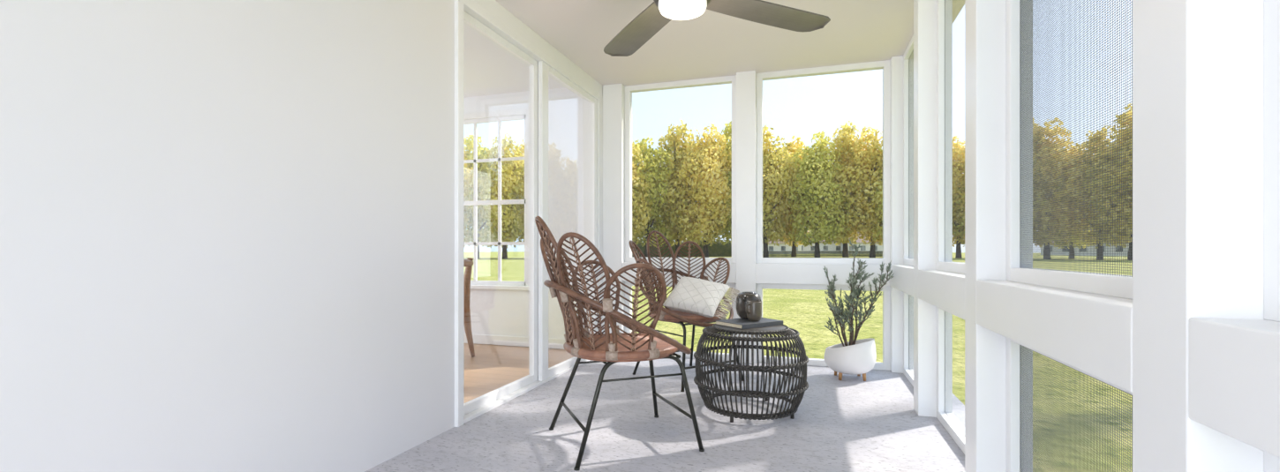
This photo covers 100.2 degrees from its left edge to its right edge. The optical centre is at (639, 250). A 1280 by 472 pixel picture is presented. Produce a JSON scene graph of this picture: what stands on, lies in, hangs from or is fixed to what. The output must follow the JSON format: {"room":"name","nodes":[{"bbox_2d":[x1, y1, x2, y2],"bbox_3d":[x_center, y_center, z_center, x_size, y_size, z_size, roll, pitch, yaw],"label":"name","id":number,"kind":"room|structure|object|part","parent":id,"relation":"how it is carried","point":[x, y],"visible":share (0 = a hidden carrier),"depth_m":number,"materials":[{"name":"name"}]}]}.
{"room":"sunroom","nodes":[
{"label":"sunroom","id":0,"kind":"room"},
{"bbox_2d":[0,0,454,471],"bbox_3d":[-1.936,-0.295,0.494,0.150,2.590,5.367,0,0,18],"label":"wall","id":1,"kind":"structure","parent":0,"point":[227,227],"depth_m":1.83,"materials":[{"name":"white paint"}]},
{"bbox_2d":[454,0,598,427],"bbox_3d":[-0.772,-0.242,4.059,0.145,2.485,2.133,0,0,18],"label":"door","id":2,"kind":"structure","parent":1,"relation":"in","point":[469,12],"depth_m":3.98,"materials":[{"name":"white paint"}]},
{"bbox_3d":[-0.935,-0.223,3.574,0.040,2.402,0.996,0,0,18],"label":"panel","id":3,"kind":"part","parent":2,"relation":"part of","materials":[{"name":"clear glass"}]},
{"bbox_3d":[-0.592,-0.223,4.512,0.035,2.402,1.040,0,0,18],"label":"panel","id":4,"kind":"part","parent":2,"relation":"part of","materials":[{"name":"clear glass"}]},
{"bbox_2d":[473,0,602,96],"bbox_3d":[-0.754,-1.538,4.184,0.165,0.105,2.383,0,0,18],"label":"trim","id":5,"kind":"structure","parent":1,"relation":"attached to","point":[493,7],"depth_m":3.92,"materials":[{"name":"white paint"}]},
{"bbox_2d":[463,22,564,97],"bbox_3d":[-3.084,-1.730,3.695,4.080,0.140,4.970,0,0,18],"label":"ceiling","id":6,"kind":"structure","parent":0,"point":[489,69],"depth_m":4.94,"materials":[{"name":"paint"}]},
{"bbox_2d":[463,87,582,338],"bbox_3d":[-2.244,-0.330,5.972,4.100,2.660,0.120,0,0,18],"label":"wall","id":7,"kind":"structure","parent":0,"point":[505,312],"depth_m":5.47,"materials":[{"name":"paint"}]},
{"bbox_2d":[463,107,529,290],"bbox_3d":[-1.794,-0.535,5.769,1.440,1.890,0.095,0,0,18],"label":"window","id":8,"kind":"structure","parent":7,"relation":"in","point":[476,284],"depth_m":5.70,"materials":[{"name":"white paint"}]},
{"bbox_2d":[463,333,565,349],"bbox_3d":[-2.350,0.950,5.934,3.920,0.100,0.015,0,0,18],"label":"baseboard","id":9,"kind":"structure","parent":7,"relation":"attached to","point":[478,339],"depth_m":5.62,"materials":[{"name":"white paint"}]},
{"bbox_2d":[582,93,602,334],"bbox_3d":[-0.428,-0.242,5.200,0.170,2.485,0.250,0,0,18],"label":"trim","id":10,"kind":"structure","parent":7,"relation":"attached to","point":[600,97],"depth_m":5.09,"materials":[{"name":"white paint"}]},
{"bbox_2d":[602,83,624,333],"bbox_3d":[-0.241,-0.295,5.188,0.193,2.590,0.160,0,0,18],"label":"trim","id":11,"kind":"structure","parent":7,"relation":"attached to","point":[613,95],"depth_m":5.11,"materials":[{"name":"white paint"}]},
{"bbox_2d":[364,343,964,471],"bbox_3d":[-2.124,1.150,1.815,7.050,0.300,7.970,0,0,18],"label":"floor","id":12,"kind":"structure","parent":0,"point":[851,424],"depth_m":2.99,"materials":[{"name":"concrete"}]},
{"bbox_2d":[463,257,474,357],"bbox_3d":[-1.858,0.535,4.901,0.563,0.938,0.486,0,0,10],"label":"dining chair","id":13,"kind":"object","parent":12,"relation":"on","point":[468,263],"visible":0.16,"depth_m":5.04,"materials":[{"name":"brown wood"}]},
{"bbox_3d":[-1.625,0.114,4.861,0.091,0.072,0.432,0,0,10],"label":"backrest","id":14,"kind":"part","parent":13,"relation":"part of","materials":[{"name":"brown wood"}]},
{"bbox_2d":[534,216,704,471],"bbox_3d":[-0.136,0.414,2.809,0.818,1.173,0.843,0,0,-28],"label":"chair","id":15,"kind":"object","parent":12,"relation":"on","point":[650,344],"visible":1,"depth_m":2.57,"materials":[{"name":"wicker"}]},
{"bbox_3d":[-0.182,0.760,3.059,0.658,0.480,0.109,0,0,-21],"label":"leg frame","id":16,"kind":"part","parent":15,"relation":"part of","materials":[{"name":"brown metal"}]},
{"bbox_3d":[-0.115,0.355,2.819,0.772,0.412,0.733,0,0,-21],"label":"arm rail","id":17,"kind":"part","parent":15,"relation":"part of","materials":[{"name":"brown wicker"}]},
{"bbox_3d":[-0.094,0.508,2.827,0.546,0.046,0.545,0,0,-21],"label":"seat","id":18,"kind":"part","parent":15,"relation":"part of","materials":[{"name":"wicker"}]},
{"bbox_3d":[-0.005,0.760,2.595,0.658,0.480,0.109,0,0,-21],"label":"leg frame","id":19,"kind":"part","parent":15,"relation":"part of","materials":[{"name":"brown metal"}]},
{"bbox_2d":[628,230,743,391],"bbox_3d":[0.345,0.414,4.253,0.843,1.173,0.818,0,0,-40],"label":"chair","id":20,"kind":"object","parent":12,"relation":"on","point":[666,314],"visible":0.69,"depth_m":4.39,"materials":[{"name":"brown wicker"}]},
{"bbox_3d":[0.164,0.760,4.079,0.109,0.480,0.658,0,0,-33],"label":"leg frame","id":21,"kind":"part","parent":20,"relation":"part of","materials":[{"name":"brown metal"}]},
{"bbox_3d":[0.359,0.355,4.235,0.733,0.412,0.772,0,0,-33],"label":"arm rail","id":22,"kind":"part","parent":20,"relation":"part of","materials":[{"name":"brown wicker"}]},
{"bbox_3d":[0.371,0.508,4.216,0.545,0.046,0.546,0,0,-33],"label":"seat","id":23,"kind":"part","parent":20,"relation":"part of","materials":[{"name":"wicker"}]},
{"bbox_2d":[662,277,739,319],"bbox_3d":[0.470,0.358,4.077,0.520,0.300,0.331,0,0,25],"label":"throw pillow","id":24,"kind":"object","parent":20,"relation":"on","point":[695,296],"visible":1,"depth_m":4.01,"materials":[{"name":"white fabric"}]},
{"bbox_3d":[0.579,0.760,4.352,0.109,0.480,0.658,0,0,-33],"label":"leg frame","id":25,"kind":"part","parent":20,"relation":"part of","materials":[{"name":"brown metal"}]},
{"bbox_2d":[736,70,756,363],"bbox_3d":[0.960,-0.295,4.811,0.172,2.590,0.150,0,0,18],"label":"trim","id":26,"kind":"structure","parent":12,"relation":"on","point":[746,81],"depth_m":4.74,"materials":[{"name":"white paint"}]},
{"bbox_2d":[624,281,736,361],"bbox_3d":[0.377,0.645,5.039,1.076,0.710,0.072,0,0,18],"label":"window","id":27,"kind":"structure","parent":26,"relation":"attached to","point":[731,285],"depth_m":5.04,"materials":[{"name":"clear glass"}]},
{"bbox_2d":[622,75,736,283],"bbox_3d":[0.365,-0.650,5.001,1.076,1.880,0.152,0,0,18],"label":"window","id":28,"kind":"structure","parent":27,"relation":"on","point":[726,79],"depth_m":5.02,"materials":[{"name":"white paint"}]},
{"bbox_2d":[756,283,890,370],"bbox_3d":[1.576,0.645,4.657,1.095,0.710,0.072,0,0,18],"label":"window","id":29,"kind":"structure","parent":26,"relation":"attached to","point":[885,365],"depth_m":4.63,"materials":[{"name":"clear glass"}]},
{"bbox_2d":[755,60,890,286],"bbox_3d":[1.563,-0.650,4.619,1.095,1.880,0.152,0,0,18],"label":"window","id":30,"kind":"structure","parent":29,"relation":"on","point":[884,66],"depth_m":4.61,"materials":[{"name":"white paint"}]},
{"bbox_2d":[693,323,808,422],"bbox_3d":[0.687,0.735,3.338,0.701,0.531,0.701,0,0,25],"label":"side table","id":31,"kind":"object","parent":12,"relation":"on","point":[710,334],"visible":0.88,"depth_m":3.12,"materials":[{"name":"black wicker"}]},
{"bbox_2d":[715,317,783,329],"bbox_3d":[0.696,0.459,3.407,0.356,0.027,0.244,0,0,-33],"label":"book","id":32,"kind":"object","parent":31,"relation":"on","point":[741,323],"visible":0.91,"depth_m":3.34,"materials":[{"name":"paper"}]},
{"bbox_2d":[736,292,760,319],"bbox_3d":[0.714,0.358,3.520,0.166,0.174,0.166,0,0,-18],"label":"vase","id":33,"kind":"object","parent":32,"relation":"on","point":[741,299],"visible":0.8,"depth_m":3.46,"materials":[{"name":"black ceramic"}]},
{"bbox_2d":[745,301,761,321],"bbox_3d":[0.721,0.383,3.378,0.094,0.124,0.109,0,0,20],"label":"mug","id":34,"kind":"object","parent":32,"relation":"on","point":[753,308],"visible":1,"depth_m":3.35,"materials":[{"name":"brown ceramic"}]},
{"bbox_2d":[823,338,876,381],"bbox_3d":[1.646,0.840,4.198,0.384,0.321,0.384,0,0,8],"label":"planter","id":35,"kind":"object","parent":12,"relation":"on","point":[859,358],"visible":0.99,"depth_m":4.05,"materials":[{"name":"white ceramic"}]},
{"bbox_3d":[1.550,0.957,4.135,0.032,0.087,0.029,0,0,-7],"label":"leg","id":36,"kind":"part","parent":35,"relation":"part of","materials":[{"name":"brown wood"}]},
{"bbox_2d":[823,239,893,346],"bbox_3d":[1.700,0.347,4.131,0.517,0.880,0.416,0,0,9],"label":"plant","id":37,"kind":"object","parent":35,"relation":"on","point":[847,314],"visible":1,"depth_m":4.17,"materials":[{"name":"green plant"}]},
{"bbox_3d":[1.722,0.957,4.112,0.032,0.087,0.029,0,0,23],"label":"leg","id":38,"kind":"part","parent":35,"relation":"part of","materials":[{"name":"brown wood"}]},
{"bbox_2d":[890,55,903,373],"bbox_3d":[2.158,-0.295,4.429,0.154,2.590,0.150,0,0,18],"label":"trim","id":39,"kind":"structure","parent":12,"relation":"on","point":[896,62],"depth_m":4.37,"materials":[{"name":"white paint"}]},
{"bbox_2d":[903,292,913,386],"bbox_3d":[2.014,0.645,3.835,0.072,0.710,1.070,0,0,18],"label":"window","id":40,"kind":"structure","parent":39,"relation":"attached to","point":[907,299],"depth_m":4.30,"materials":[{"name":"clear glass"}]},
{"bbox_2d":[889,34,913,296],"bbox_3d":[1.967,-0.650,3.850,0.172,1.880,1.070,0,0,18],"label":"window","id":41,"kind":"structure","parent":40,"relation":"on","point":[908,55],"depth_m":4.29,"materials":[{"name":"white paint"}]},
{"bbox_2d":[913,0,936,417],"bbox_3d":[1.784,-0.295,3.273,0.175,2.590,0.140,0,0,18],"label":"trim","id":42,"kind":"structure","parent":12,"relation":"on","point":[924,11],"depth_m":3.22,"materials":[{"name":"white paint"}]},
{"bbox_2d":[964,0,1006,471],"bbox_3d":[1.427,-0.295,2.148,0.175,2.590,0.160,0,0,18],"label":"trim","id":43,"kind":"structure","parent":12,"relation":"on","point":[985,20],"depth_m":2.09,"materials":[{"name":"white paint"}]},
{"bbox_2d":[936,307,964,454],"bbox_3d":[1.653,0.645,2.701,0.072,0.710,1.030,0,0,18],"label":"window","id":44,"kind":"structure","parent":43,"relation":"attached to","point":[956,430],"depth_m":3.14,"materials":[{"name":"white paint"}]},
{"bbox_2d":[918,0,964,318],"bbox_3d":[1.606,-0.650,2.716,0.172,1.880,1.030,0,0,18],"label":"window","id":45,"kind":"structure","parent":44,"relation":"on","point":[944,11],"depth_m":3.14,"materials":[{"name":"white paint"}]},
{"bbox_2d":[1132,0,1264,471],"bbox_3d":[1.053,-0.295,0.977,0.175,2.590,0.168,0,0,18],"label":"trim","id":46,"kind":"structure","parent":12,"relation":"on","point":[1198,65],"depth_m":0.93,"materials":[{"name":"white paint"}]},
{"bbox_2d":[1006,338,1132,471],"bbox_3d":[1.287,0.645,1.550,0.072,0.710,1.066,0,0,18],"label":"window","id":47,"kind":"structure","parent":46,"relation":"attached to","point":[1020,358],"depth_m":1.74,"materials":[{"name":"white paint"}]},
{"bbox_2d":[976,0,1132,392],"bbox_3d":[1.239,-0.650,1.565,0.172,1.880,1.066,0,0,18],"label":"window","id":48,"kind":"structure","parent":47,"relation":"on","point":[1020,14],"depth_m":1.58,"materials":[{"name":"white paint"}]},
{"bbox_2d":[495,0,964,86],"bbox_3d":[-0.176,-1.715,1.210,2.970,0.250,8.000,0,0,18],"label":"ceiling","id":49,"kind":"structure","parent":0,"point":[711,44],"depth_m":3.99,"materials":[{"name":"paint"}]},
{"bbox_2d":[603,0,830,56],"bbox_3d":[0.216,-1.397,2.723,1.395,0.385,1.395,0,0,21],"label":"ceiling fan","id":50,"kind":"object","parent":49,"relation":"hanging from","point":[658,14],"visible":1,"depth_m":2.98,"materials":[{"name":"wood"}]},
{"bbox_3d":[-0.004,-1.311,3.205,0.218,0.030,0.820,0,0,-26],"label":"blade","id":51,"kind":"part","parent":50,"relation":"part of","materials":[{"name":"grey wood"}]},
{"bbox_3d":[0.216,-1.238,2.723,0.246,0.065,0.246,0,0,18],"label":"lamp shade","id":52,"kind":"part","parent":50,"relation":"part of","materials":[{"name":"white glass"}]},
{"bbox_3d":[0.699,-1.311,2.943,0.820,0.030,0.218,0,0,-26],"label":"blade","id":53,"kind":"part","parent":50,"relation":"part of","materials":[{"name":"grey wood"}]},
{"label":"outside","id":54,"kind":"structure","parent":0,"visible":0},
{"bbox_2d":[463,251,1131,471],"bbox_3d":[27.303,0.944,85.759,440.000,1.338,300.000,0,0,18],"label":"lawn","id":55,"kind":"structure","parent":54,"point":[513,267],"depth_m":8.97,"materials":[{"name":"green plant"}]},
{"bbox_2d":[463,148,480,247],"bbox_3d":[-33.319,-9.337,92.541,11.465,22.097,11.437,0,0,7],"label":"tree","id":56,"kind":"object","parent":55,"relation":"on","point":[465,169],"visible":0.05,"depth_m":90.83,"materials":[{"name":"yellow plant"}]},
{"bbox_2d":[463,135,506,258],"bbox_3d":[-29.705,-9.657,96.101,12.786,22.777,12.858,0,0,-8],"label":"tree","id":57,"kind":"object","parent":55,"relation":"on","point":[481,154],"visible":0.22,"depth_m":93.62,"materials":[{"name":"green plant"}]},
{"bbox_2d":[463,132,524,258],"bbox_3d":[-23.228,-9.019,90.176,10.884,21.506,11.166,0,0,26],"label":"tree","id":58,"kind":"object","parent":55,"relation":"on","point":[512,217],"visible":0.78,"depth_m":88.10,"materials":[{"name":"green plant"}]},
{"bbox_2d":[512,136,524,231],"bbox_3d":[-18.296,-9.826,96.887,12.247,23.208,12.250,0,0,43],"label":"tree","id":59,"kind":"object","parent":55,"relation":"on","point":[522,148],"visible":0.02,"depth_m":95.17,"materials":[{"name":"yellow plant"}]},
{"bbox_2d":[632,143,651,243],"bbox_3d":[-3.817,-9.652,94.071,11.798,22.795,11.827,0,0,6],"label":"tree","id":60,"kind":"object","parent":55,"relation":"on","point":[635,204],"visible":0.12,"depth_m":92.33,"materials":[{"name":"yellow plant"}]},
{"bbox_2d":[632,136,682,257],"bbox_3d":[1.107,-9.668,98.366,12.786,22.777,12.858,0,0,40],"label":"tree","id":61,"kind":"object","parent":55,"relation":"on","point":[651,154],"visible":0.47,"depth_m":95.84,"materials":[{"name":"green plant"}]},
{"bbox_2d":[646,120,700,257],"bbox_3d":[6.462,-11.312,100.143,13.225,26.131,13.568,0,0,20],"label":"tree","id":62,"kind":"object","parent":55,"relation":"on","point":[683,192],"visible":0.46,"depth_m":97.14,"materials":[{"name":"green plant"}]},
{"bbox_2d":[632,239,731,257],"bbox_3d":[7.847,-0.400,112.002,27.477,3.980,10.690,0,0,18],"label":"hedge","id":63,"kind":"object","parent":55,"relation":"on","point":[719,244],"visible":0.16,"depth_m":110.05,"materials":[{"name":"green plant"}]},
{"bbox_2d":[668,123,731,257],"bbox_3d":[11.136,-10.480,95.715,12.860,24.368,12.863,0,0,13],"label":"tree","id":64,"kind":"object","parent":55,"relation":"on","point":[707,225],"visible":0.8,"depth_m":92.69,"materials":[{"name":"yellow plant"}]},
{"bbox_2d":[709,120,775,245],"bbox_3d":[18.192,-11.275,98.475,14.739,25.931,13.633,0,0,-16],"label":"tree","id":65,"kind":"object","parent":55,"relation":"on","point":[730,127],"visible":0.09,"depth_m":96.01,"materials":[{"name":"green plant"}]},
{"bbox_2d":[762,239,800,254],"bbox_3d":[36.634,-1.967,150.000,16.800,6.350,9.800,0,0,12],"label":"house","id":66,"kind":"structure","parent":55,"relation":"on","point":[773,247],"depth_m":145.08,"materials":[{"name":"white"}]},
{"bbox_2d":[762,124,803,257],"bbox_3d":[22.318,-10.247,95.066,12.462,23.767,13.796,0,0,32],"label":"tree","id":67,"kind":"object","parent":55,"relation":"on","point":[773,214],"visible":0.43,"depth_m":93.10,"materials":[{"name":"green plant"}]},
{"bbox_2d":[772,135,811,256],"bbox_3d":[29.572,-10.034,101.063,12.039,23.260,12.069,0,0,-7],"label":"tree","id":68,"kind":"object","parent":55,"relation":"on","point":[789,144],"visible":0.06,"depth_m":99.59,"materials":[{"name":"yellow plant"}]},
{"bbox_2d":[781,130,856,257],"bbox_3d":[31.431,-9.591,93.687,12.530,22.321,12.601,0,0,28],"label":"tree","id":69,"kind":"object","parent":55,"relation":"on","point":[805,240],"visible":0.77,"depth_m":91.63,"materials":[{"name":"green plant"}]},
{"bbox_2d":[801,231,841,254],"bbox_3d":[50.165,-2.169,152.000,20.800,6.550,9.800,0,0,9],"label":"house","id":70,"kind":"structure","parent":55,"relation":"on","point":[829,247],"depth_m":147.32,"materials":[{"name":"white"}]},
{"bbox_2d":[762,251,882,256],"bbox_3d":[36.597,0.675,100.307,32.275,1.187,7.256,0,0,18],"label":"fence","id":71,"kind":"object","parent":55,"relation":"on","point":[772,253],"visible":0.21,"depth_m":103.43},
{"bbox_2d":[804,120,876,257],"bbox_3d":[36.432,-10.889,95.604,12.639,24.975,12.967,0,0,-33],"label":"tree","id":72,"kind":"object","parent":55,"relation":"on","point":[845,244],"visible":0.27,"depth_m":93.37,"materials":[{"name":"green plant"}]},
{"bbox_2d":[839,126,882,257],"bbox_3d":[40.647,-10.027,91.755,12.250,23.208,12.247,0,0,-37],"label":"tree","id":73,"kind":"object","parent":55,"relation":"on","point":[862,231],"visible":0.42,"depth_m":89.99,"materials":[{"name":"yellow plant"}]},
{"bbox_2d":[841,232,882,254],"bbox_3d":[62.640,-2.067,146.000,15.800,6.350,9.800,0,0,6],"label":"house","id":74,"kind":"structure","parent":55,"relation":"on","point":[851,248],"depth_m":141.85,"materials":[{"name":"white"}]},
{"bbox_2d":[866,142,882,243],"bbox_3d":[44.243,-9.590,89.510,12.670,22.291,11.719,0,0,-11],"label":"tree","id":75,"kind":"object","parent":55,"relation":"on","point":[879,232],"visible":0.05,"depth_m":88.81,"materials":[{"name":"green plant"}]},
{"bbox_2d":[952,190,963,231],"bbox_3d":[47.544,-9.067,87.910,12.323,21.229,11.131,0,0,-35],"label":"tree","id":76,"kind":"object","parent":55,"relation":"on","point":[955,198],"visible":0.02,"depth_m":83.62,"materials":[{"name":"green plant"}]},
{"bbox_2d":[952,135,964,258],"bbox_3d":[51.282,-8.462,85.507,10.379,20.003,10.354,0,0,-7],"label":"tree","id":77,"kind":"object","parent":55,"relation":"on","point":[957,179],"visible":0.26,"depth_m":84.00,"materials":[{"name":"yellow plant"}]},
{"bbox_2d":[952,161,964,244],"bbox_3d":[54.432,-8.480,83.832,11.315,20.043,11.252,0,0,40],"label":"tree","id":78,"kind":"object","parent":55,"relation":"on","point":[959,211],"visible":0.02,"depth_m":84.07,"materials":[{"name":"green plant"}]},
{"bbox_2d":[1032,117,1068,245],"bbox_3d":[56.601,-9.731,79.486,11.767,22.662,11.469,0,0,-17],"label":"tree","id":79,"kind":"object","parent":55,"relation":"on","point":[1034,163],"visible":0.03,"depth_m":75.76,"materials":[{"name":"green plant"}]},
{"bbox_2d":[1032,117,1090,259],"bbox_3d":[58.730,-8.852,77.684,11.022,20.887,11.025,0,0,7],"label":"tree","id":80,"kind":"object","parent":55,"relation":"on","point":[1042,239],"visible":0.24,"depth_m":75.01,"materials":[{"name":"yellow plant"}]},
{"bbox_2d":[1053,195,1095,257],"bbox_3d":[65.713,-6.657,82.150,9.309,16.377,8.610,0,0,-42],"label":"tree","id":81,"kind":"object","parent":55,"relation":"on","point":[1072,239],"visible":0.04,"depth_m":81.68,"materials":[{"name":"green plant"}]},
{"bbox_2d":[1040,233,1129,255],"bbox_3d":[101.980,-1.687,120.000,9.800,6.150,18.800,0,0,-44],"label":"house","id":82,"kind":"structure","parent":55,"relation":"on","point":[1054,248],"depth_m":117.14,"materials":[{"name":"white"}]},
{"bbox_2d":[1067,130,1131,260],"bbox_3d":[63.712,-7.659,74.019,9.679,18.460,10.715,0,0,-14],"label":"tree","id":83,"kind":"object","parent":55,"relation":"on","point":[1081,187],"visible":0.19,"depth_m":72.15,"materials":[{"name":"green plant"}]},
{"bbox_2d":[1085,103,1131,260],"bbox_3d":[66.590,-9.066,71.666,11.076,21.399,11.103,0,0,38],"label":"tree","id":84,"kind":"object","parent":55,"relation":"on","point":[1129,103],"visible":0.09,"depth_m":70.72,"materials":[{"name":"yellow plant"}]},
{"bbox_2d":[1106,128,1131,209],"bbox_3d":[69.113,-9.180,70.074,12.147,21.638,12.215,0,0,-34],"label":"tree","id":85,"kind":"object","parent":55,"relation":"on","point":[1120,129],"visible":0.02,"depth_m":70.86,"materials":[{"name":"green plant"}]},
{"bbox_3d":[0.688,-0.295,-0.172,0.175,2.590,0.170,0,0,18],"label":"trim","id":86,"kind":"structure","parent":0,"visible":0},
{"bbox_2d":[1264,451,1279,471],"bbox_3d":[0.917,0.645,0.388,0.072,0.710,1.036,0,0,18],"label":"window","id":87,"kind":"structure","parent":86,"relation":"attached to","point":[1271,463],"depth_m":0.88,"materials":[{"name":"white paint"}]},
{"bbox_2d":[1189,0,1279,459],"bbox_3d":[0.869,-0.650,0.403,0.172,1.880,1.036,0,0,18],"label":"window","id":88,"kind":"structure","parent":87,"relation":"on","point":[1271,7],"depth_m":0.86,"materials":[{"name":"white paint"}]}
]}

